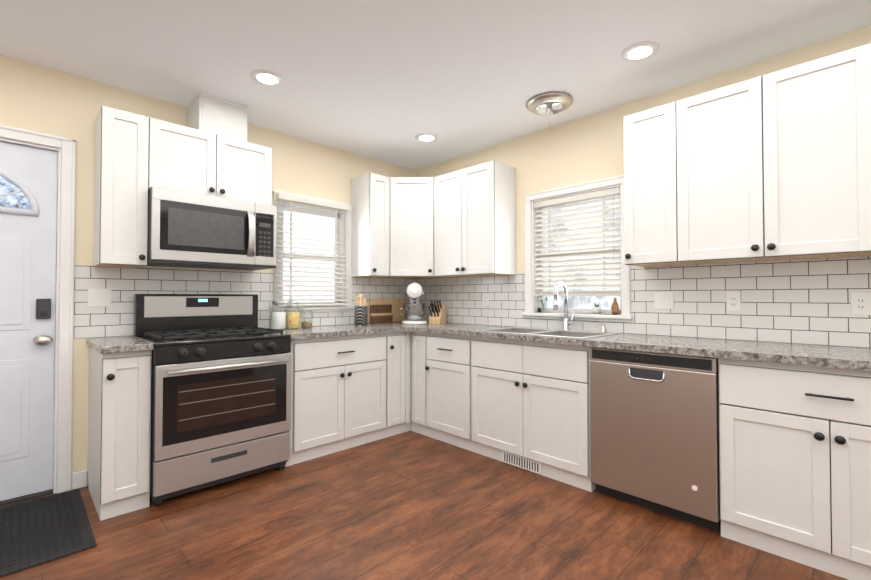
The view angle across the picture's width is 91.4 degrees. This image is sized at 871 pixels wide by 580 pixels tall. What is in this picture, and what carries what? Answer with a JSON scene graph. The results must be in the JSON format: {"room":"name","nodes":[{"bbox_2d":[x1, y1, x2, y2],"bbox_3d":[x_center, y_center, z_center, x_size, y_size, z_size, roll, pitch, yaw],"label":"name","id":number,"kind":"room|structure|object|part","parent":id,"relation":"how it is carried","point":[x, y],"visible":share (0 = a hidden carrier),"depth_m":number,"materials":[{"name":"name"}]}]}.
{"room":"kitchen","nodes":[
{"label":"kitchen","id":0,"kind":"room"},
{"bbox_2d":[0,55,415,488],"bbox_3d":[-1.966,-0.049,2.929,4.800,2.535,0.120,1,-1,-44],"label":"wall","id":1,"kind":"structure","parent":0,"point":[64,104],"depth_m":2.65,"materials":[{"name":"beige paint"}]},
{"bbox_2d":[0,142,57,506],"bbox_3d":[-2.592,0.182,2.268,0.839,2.050,0.142,1,-1,-44],"label":"entry door","id":2,"kind":"structure","parent":1,"relation":"in","point":[28,203],"depth_m":2.47,"materials":[{"name":"paint"}]},
{"bbox_2d":[0,125,75,493],"bbox_3d":[-2.604,0.140,2.281,1.003,2.134,0.144,1,-1,-44],"label":"door frame","id":3,"kind":"structure","parent":1,"relation":"attached to","point":[64,336],"depth_m":2.56,"materials":[{"name":"white wood"}]},
{"bbox_2d":[72,470,86,489],"bbox_3d":[0.142,1.132,0.760,4.798,0.100,5.898,1,-1,-44],"label":"baseboard","id":4,"kind":"structure","parent":1,"relation":"attached to","point":[79,479],"depth_m":2.60,"materials":[{"name":"white wood"}]},
{"bbox_2d":[93,106,148,267],"bbox_3d":[-1.943,-0.607,2.627,0.232,0.920,0.350,1,-1,-44],"label":"upper cabinet","id":5,"kind":"object","parent":1,"relation":"attached to","point":[120,237],"visible":1,"depth_m":2.53,"materials":[{"name":"white wood"}]},
{"bbox_2d":[148,118,271,204],"bbox_3d":[-1.585,-0.840,2.982,0.770,0.442,0.350,1,-1,-44],"label":"upper cabinet","id":6,"kind":"object","parent":1,"relation":"attached to","point":[187,159],"visible":0.73,"depth_m":2.84,"materials":[{"name":"white wood"}]},
{"bbox_2d":[147,187,276,269],"bbox_3d":[-1.550,-0.390,2.938,0.766,0.456,0.450,1,-1,-44],"label":"microwave","id":7,"kind":"object","parent":6,"relation":"attached to","point":[189,230],"visible":0.98,"depth_m":2.77,"materials":[{"name":"silver metal"}]},
{"bbox_2d":[186,92,247,141],"bbox_3d":[-1.565,-1.187,3.043,0.319,0.252,0.300,1,-1,-44],"label":"chase","id":8,"kind":"object","parent":1,"relation":"attached to","point":[211,114],"visible":0.67,"depth_m":2.93,"materials":[{"name":"white paint"}]},
{"bbox_2d":[74,265,414,338],"bbox_3d":[-1.214,0.246,3.576,2.796,0.766,0.002,1,-1,-44],"label":"tile backsplash","id":9,"kind":"structure","parent":1,"relation":"attached to","point":[124,285],"depth_m":2.96,"materials":[{"name":"white tile"}]},
{"bbox_2d":[87,288,110,306],"bbox_3d":[-2.119,0.048,2.680,0.118,0.115,0.012,1,-1,-44],"label":"light switch","id":10,"kind":"object","parent":9,"relation":"attached to","point":[98,297],"visible":1,"depth_m":2.68,"materials":[{"name":"white plastic"}]},
{"bbox_2d":[272,190,353,312],"bbox_3d":[-1.086,-0.306,3.763,0.773,1.004,0.152,1,-1,-44],"label":"window","id":11,"kind":"structure","parent":1,"relation":"in","point":[311,224],"depth_m":3.82,"materials":[{"name":"white"}]},
{"bbox_2d":[275,193,349,305],"bbox_3d":[-1.046,-0.323,3.678,0.671,0.919,0.061,1,-1,-44],"label":"window blinds","id":12,"kind":"object","parent":11,"relation":"attached to","point":[306,201],"visible":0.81,"depth_m":3.65,"materials":[{"name":"white plastic"}]},
{"bbox_2d":[350,173,388,276],"bbox_3d":[-0.600,-0.585,3.945,0.219,0.920,0.350,1,-1,-44],"label":"upper cabinet","id":13,"kind":"object","parent":1,"relation":"attached to","point":[369,201],"visible":1,"depth_m":3.86,"materials":[{"name":"white wood"}]},
{"bbox_2d":[0,431,847,579],"bbox_3d":[0.142,1.232,0.758,5.040,0.100,6.140,1,-1,-44],"label":"floor","id":14,"kind":"structure","parent":0,"point":[409,505],"depth_m":2.11,"materials":[{"name":"brown wood"}]},
{"bbox_2d":[0,488,96,576],"bbox_3d":[-2.220,1.196,1.944,0.968,0.010,0.820,1,-1,-44],"label":"door mat","id":15,"kind":"object","parent":14,"relation":"on","point":[39,531],"visible":1,"depth_m":2.11,"materials":[{"name":"rubber"}]},
{"bbox_2d":[88,346,151,520],"bbox_3d":[-1.857,0.773,2.486,0.220,0.875,0.640,1,-1,-44],"label":"base cabinet","id":16,"kind":"object","parent":14,"relation":"on","point":[119,428],"visible":1,"depth_m":2.29,"materials":[{"name":"white wood"}]},
{"bbox_2d":[87,336,153,353],"bbox_3d":[-1.859,0.316,2.489,0.231,0.038,0.642,1,-1,-44],"label":"countertop","id":17,"kind":"structure","parent":16,"relation":"on","point":[104,345],"depth_m":2.33,"materials":[{"name":"stone"}]},
{"bbox_2d":[133,294,290,505],"bbox_3d":[-1.456,0.621,2.801,0.784,1.190,0.700,1,-1,-44],"label":"stove","id":18,"kind":"object","parent":14,"relation":"on","point":[220,388],"visible":1,"depth_m":2.61,"materials":[{"name":"silver metal"}]},
{"bbox_2d":[283,333,385,466],"bbox_3d":[-0.908,0.789,3.416,0.856,0.875,0.640,1,-1,-44],"label":"base cabinet","id":19,"kind":"object","parent":14,"relation":"on","point":[338,393],"visible":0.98,"depth_m":3.18,"materials":[{"name":"white wood"}]},
{"bbox_2d":[385,332,410,437],"bbox_3d":[-0.294,0.799,4.018,0.861,0.875,0.640,1,-1,-44],"label":"base cabinet","id":20,"kind":"object","parent":14,"relation":"on","point":[398,382],"visible":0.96,"depth_m":3.61,"materials":[{"name":"white wood"}]},
{"bbox_2d":[277,322,414,339],"bbox_3d":[-0.813,0.332,3.464,1.051,0.038,0.717,1,-1,-44],"label":"countertop","id":21,"kind":"structure","parent":20,"relation":"on","point":[376,328],"depth_m":3.35,"materials":[{"name":"stone"}]},
{"bbox_2d":[270,302,285,329],"bbox_3d":[-1.238,0.201,3.342,0.120,0.219,0.120,1,-1,-44],"label":"jar","id":22,"kind":"object","parent":21,"relation":"on","point":[278,320],"visible":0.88,"depth_m":3.30,"materials":[{"name":"clear glass"}]},
{"bbox_2d":[285,299,299,328],"bbox_3d":[-1.148,0.194,3.428,0.112,0.236,0.112,1,-1,-44],"label":"pasta jar","id":23,"kind":"object","parent":21,"relation":"on","point":[292,320],"visible":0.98,"depth_m":3.39,"materials":[{"name":"clear glass"}]},
{"bbox_2d":[300,307,312,327],"bbox_3d":[-1.063,0.228,3.507,0.094,0.171,0.094,1,-1,-44],"label":"jar","id":24,"kind":"object","parent":21,"relation":"on","point":[309,324],"visible":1,"depth_m":3.48,"materials":[{"name":"clear glass"}]},
{"bbox_2d":[354,294,366,325],"bbox_3d":[-0.674,0.177,3.843,0.116,0.284,0.116,1,-1,-44],"label":"utensil holder","id":25,"kind":"object","parent":21,"relation":"on","point":[360,314],"visible":1,"depth_m":3.80,"materials":[{"name":"grey ceramic"}]},
{"bbox_2d":[367,299,405,323],"bbox_3d":[-0.472,0.205,4.239,0.455,0.238,0.085,1,-1,-44],"label":"cutting boards","id":26,"kind":"object","parent":21,"relation":"on","point":[384,310],"visible":0.92,"depth_m":4.19,"materials":[{"name":"brown wood"}]},
{"bbox_2d":[395,322,870,370],"bbox_3d":[1.037,0.321,2.806,0.669,0.038,4.247,1,-1,-44],"label":"countertop","id":27,"kind":"structure","parent":20,"relation":"on","point":[850,358],"depth_m":2.24,"materials":[{"name":"stone"}]},
{"bbox_2d":[399,282,426,324],"bbox_3d":[-0.201,0.126,4.097,0.315,0.395,0.329,1,-1,-44],"label":"stand mixer","id":28,"kind":"object","parent":27,"relation":"on","point":[414,310],"visible":1,"depth_m":3.96,"materials":[{"name":"silver metal"}]},
{"bbox_2d":[429,300,445,323],"bbox_3d":[0.011,0.212,4.077,0.116,0.222,0.184,0,-1,26],"label":"knife block","id":29,"kind":"object","parent":27,"relation":"on","point":[437,313],"visible":1,"depth_m":4.05,"materials":[{"name":"brown wood"}]},
{"bbox_2d":[476,282,619,338],"bbox_3d":[0.795,0.140,3.074,0.536,0.406,0.851,1,-1,-44],"label":"sink","id":30,"kind":"object","parent":27,"relation":"in","point":[565,332],"visible":0.83,"depth_m":3.12,"materials":[{"name":"silver metal"}]},
{"bbox_2d":[411,332,427,435],"bbox_3d":[0.060,0.796,3.838,0.608,0.875,0.212,1,-1,-44],"label":"base cabinet","id":31,"kind":"object","parent":14,"relation":"on","point":[418,381],"visible":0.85,"depth_m":3.62,"materials":[{"name":"white wood"}]},
{"bbox_2d":[425,333,472,451],"bbox_3d":[0.295,0.792,3.575,0.640,0.875,0.488,1,-1,-44],"label":"base cabinet","id":32,"kind":"object","parent":14,"relation":"on","point":[448,367],"visible":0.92,"depth_m":3.36,"materials":[{"name":"white wood"}]},
{"bbox_2d":[472,337,595,491],"bbox_3d":[0.793,0.783,3.068,0.640,0.875,0.931,1,-1,-44],"label":"base cabinet","id":33,"kind":"object","parent":14,"relation":"on","point":[531,400],"visible":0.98,"depth_m":2.80,"materials":[{"name":"white wood"}]},
{"bbox_2d":[502,451,540,473],"bbox_3d":[0.581,1.174,2.898,0.011,0.076,0.309,1,-1,-44],"label":"air vent register","id":34,"kind":"object","parent":33,"relation":"attached to","point":[522,462],"visible":1,"depth_m":2.89,"materials":[{"name":"white plastic"}]},
{"bbox_2d":[590,347,720,531],"bbox_3d":[1.351,0.775,2.501,0.605,0.872,0.645,1,-1,-44],"label":"dishwasher","id":35,"kind":"object","parent":14,"relation":"on","point":[654,430],"visible":0.96,"depth_m":2.26,"materials":[{"name":"silver metal"}]},
{"bbox_2d":[718,358,870,579],"bbox_3d":[1.861,0.765,1.979,0.640,0.875,0.803,1,-1,-44],"label":"base cabinet","id":36,"kind":"object","parent":14,"relation":"on","point":[795,459],"visible":1,"depth_m":1.86,"materials":[{"name":"white wood"}]},
{"bbox_2d":[0,0,870,170],"bbox_3d":[0.142,-1.403,0.803,5.040,0.100,6.140,1,-1,-44],"label":"ceiling","id":37,"kind":"structure","parent":0,"point":[387,81],"depth_m":2.37,"materials":[{"name":"white paint"}]},
{"bbox_2d":[250,69,283,85],"bbox_3d":[-1.046,-1.313,2.641,0.196,0.018,0.196,1,-1,-44],"label":"recessed light","id":38,"kind":"object","parent":37,"relation":"in","point":[267,77],"visible":1,"depth_m":2.62,"materials":[{"name":"white plastic"}]},
{"bbox_2d":[415,133,437,141],"bbox_3d":[-0.077,-1.296,3.626,0.196,0.018,0.196,1,-1,-44],"label":"recessed light","id":39,"kind":"object","parent":37,"relation":"in","point":[426,137],"visible":1,"depth_m":3.60,"materials":[{"name":"white plastic"}]},
{"bbox_2d":[526,92,572,130],"bbox_3d":[0.798,-1.214,2.975,0.316,0.204,0.316,1,-1,-44],"label":"ceiling fixture","id":40,"kind":"object","parent":37,"relation":"attached to","point":[549,104],"visible":1,"depth_m":2.92,"materials":[{"name":"silver metal"}]},
{"bbox_2d":[621,41,659,61],"bbox_3d":[1.135,-1.317,2.360,0.196,0.018,0.196,1,-1,-44],"label":"recessed light","id":41,"kind":"object","parent":37,"relation":"in","point":[639,51],"visible":1,"depth_m":2.34,"materials":[{"name":"white plastic"}]},
{"bbox_2d":[416,26,870,347],"bbox_3d":[1.898,-0.057,2.503,0.120,2.535,6.140,1,-1,-44],"label":"wall","id":42,"kind":"structure","parent":0,"point":[589,148],"depth_m":3.22,"materials":[{"name":"beige paint"}]},
{"bbox_2d":[370,177,456,278],"bbox_3d":[-0.211,-0.582,4.138,0.607,0.920,0.618,1,-1,-44],"label":"upper cabinet","id":43,"kind":"object","parent":42,"relation":"attached to","point":[413,277],"depth_m":3.92,"materials":[{"name":"white wood"}]},
{"bbox_2d":[434,160,515,276],"bbox_3d":[0.329,-0.588,3.771,0.350,0.920,0.684,1,-1,-44],"label":"upper cabinet","id":44,"kind":"object","parent":42,"relation":"attached to","point":[475,221],"visible":1,"depth_m":3.60,"materials":[{"name":"white wood"}]},
{"bbox_2d":[522,175,632,322],"bbox_3d":[1.088,-0.287,3.298,0.152,1.038,0.889,1,-1,-44],"label":"window","id":45,"kind":"structure","parent":42,"relation":"in","point":[533,304],"depth_m":3.33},
{"bbox_2d":[538,293,546,312],"bbox_3d":[0.888,0.098,3.487,0.054,0.174,0.081,1,-1,-44],"label":"vase","id":46,"kind":"object","parent":45,"relation":"on","point":[543,304],"visible":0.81,"depth_m":3.49,"materials":[{"name":"clear glass"}]},
{"bbox_2d":[534,187,620,295],"bbox_3d":[1.085,-0.344,3.296,0.061,0.780,0.707,1,-1,-44],"label":"window blinds","id":47,"kind":"object","parent":45,"relation":"attached to","point":[610,192],"visible":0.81,"depth_m":3.26,"materials":[{"name":"white plastic"}]},
{"bbox_3d":[1.140,-0.282,3.349,0.007,0.930,0.719,1,-1,-44],"label":"window glass","id":48,"kind":"part","parent":45,"relation":"part of","materials":[{"name":"glass"}]},
{"bbox_2d":[592,302,600,313],"bbox_3d":[1.200,0.133,3.165,0.066,0.093,0.062,1,-1,-44],"label":"succulent","id":49,"kind":"object","parent":45,"relation":"on","point":[596,309],"visible":0.98,"depth_m":3.15,"materials":[{"name":"white ceramic"}]},
{"bbox_2d":[611,298,618,314],"bbox_3d":[1.298,0.117,3.069,0.053,0.122,0.054,1,-1,-44],"label":"vase","id":50,"kind":"object","parent":45,"relation":"on","point":[615,308],"visible":1,"depth_m":3.05,"materials":[{"name":"ceramic"}]},
{"bbox_2d":[416,256,870,347],"bbox_3d":[1.276,0.073,3.047,0.002,0.466,4.250,1,-1,-44],"label":"tile backsplash","id":51,"kind":"structure","parent":42,"relation":"attached to","point":[805,301],"depth_m":2.57,"materials":[{"name":"white tile"}]},
{"bbox_2d":[483,293,488,305],"bbox_3d":[0.457,0.089,3.874,0.008,0.115,0.072,1,-1,-44],"label":"wall outlet","id":52,"kind":"object","parent":51,"relation":"attached to","point":[485,299],"visible":1,"depth_m":3.87,"materials":[{"name":"white plastic"}]},
{"bbox_2d":[654,292,673,308],"bbox_3d":[1.506,0.069,2.802,0.012,0.115,0.118,1,-1,-44],"label":"light switch","id":53,"kind":"object","parent":51,"relation":"attached to","point":[663,300],"visible":1,"depth_m":2.80,"materials":[{"name":"white plastic"}]},
{"bbox_2d":[726,292,740,310],"bbox_3d":[1.775,0.067,2.530,0.008,0.115,0.072,1,-1,-44],"label":"wall outlet","id":54,"kind":"object","parent":51,"relation":"attached to","point":[733,301],"visible":1,"depth_m":2.53,"materials":[{"name":"white plastic"}]},
{"bbox_2d":[851,292,870,314],"bbox_3d":[2.166,0.069,2.131,0.008,0.115,0.118,1,-1,-44],"label":"wall outlet","id":55,"kind":"object","parent":51,"relation":"attached to","point":[860,303],"visible":1,"depth_m":2.15,"materials":[{"name":"white plastic"}]},
{"bbox_2d":[623,102,691,266],"bbox_3d":[1.398,-0.632,2.681,0.350,0.944,0.304,1,-1,-44],"label":"upper cabinet","id":56,"kind":"object","parent":42,"relation":"attached to","point":[650,194],"visible":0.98,"depth_m":2.58,"materials":[{"name":"white wood"}]},
{"bbox_2d":[676,43,870,264],"bbox_3d":[1.787,-0.639,2.286,0.350,0.944,0.805,1,-1,-44],"label":"upper cabinet","id":57,"kind":"object","parent":42,"relation":"attached to","point":[774,166],"visible":1,"depth_m":2.14,"materials":[{"name":"white wood"}]}
]}

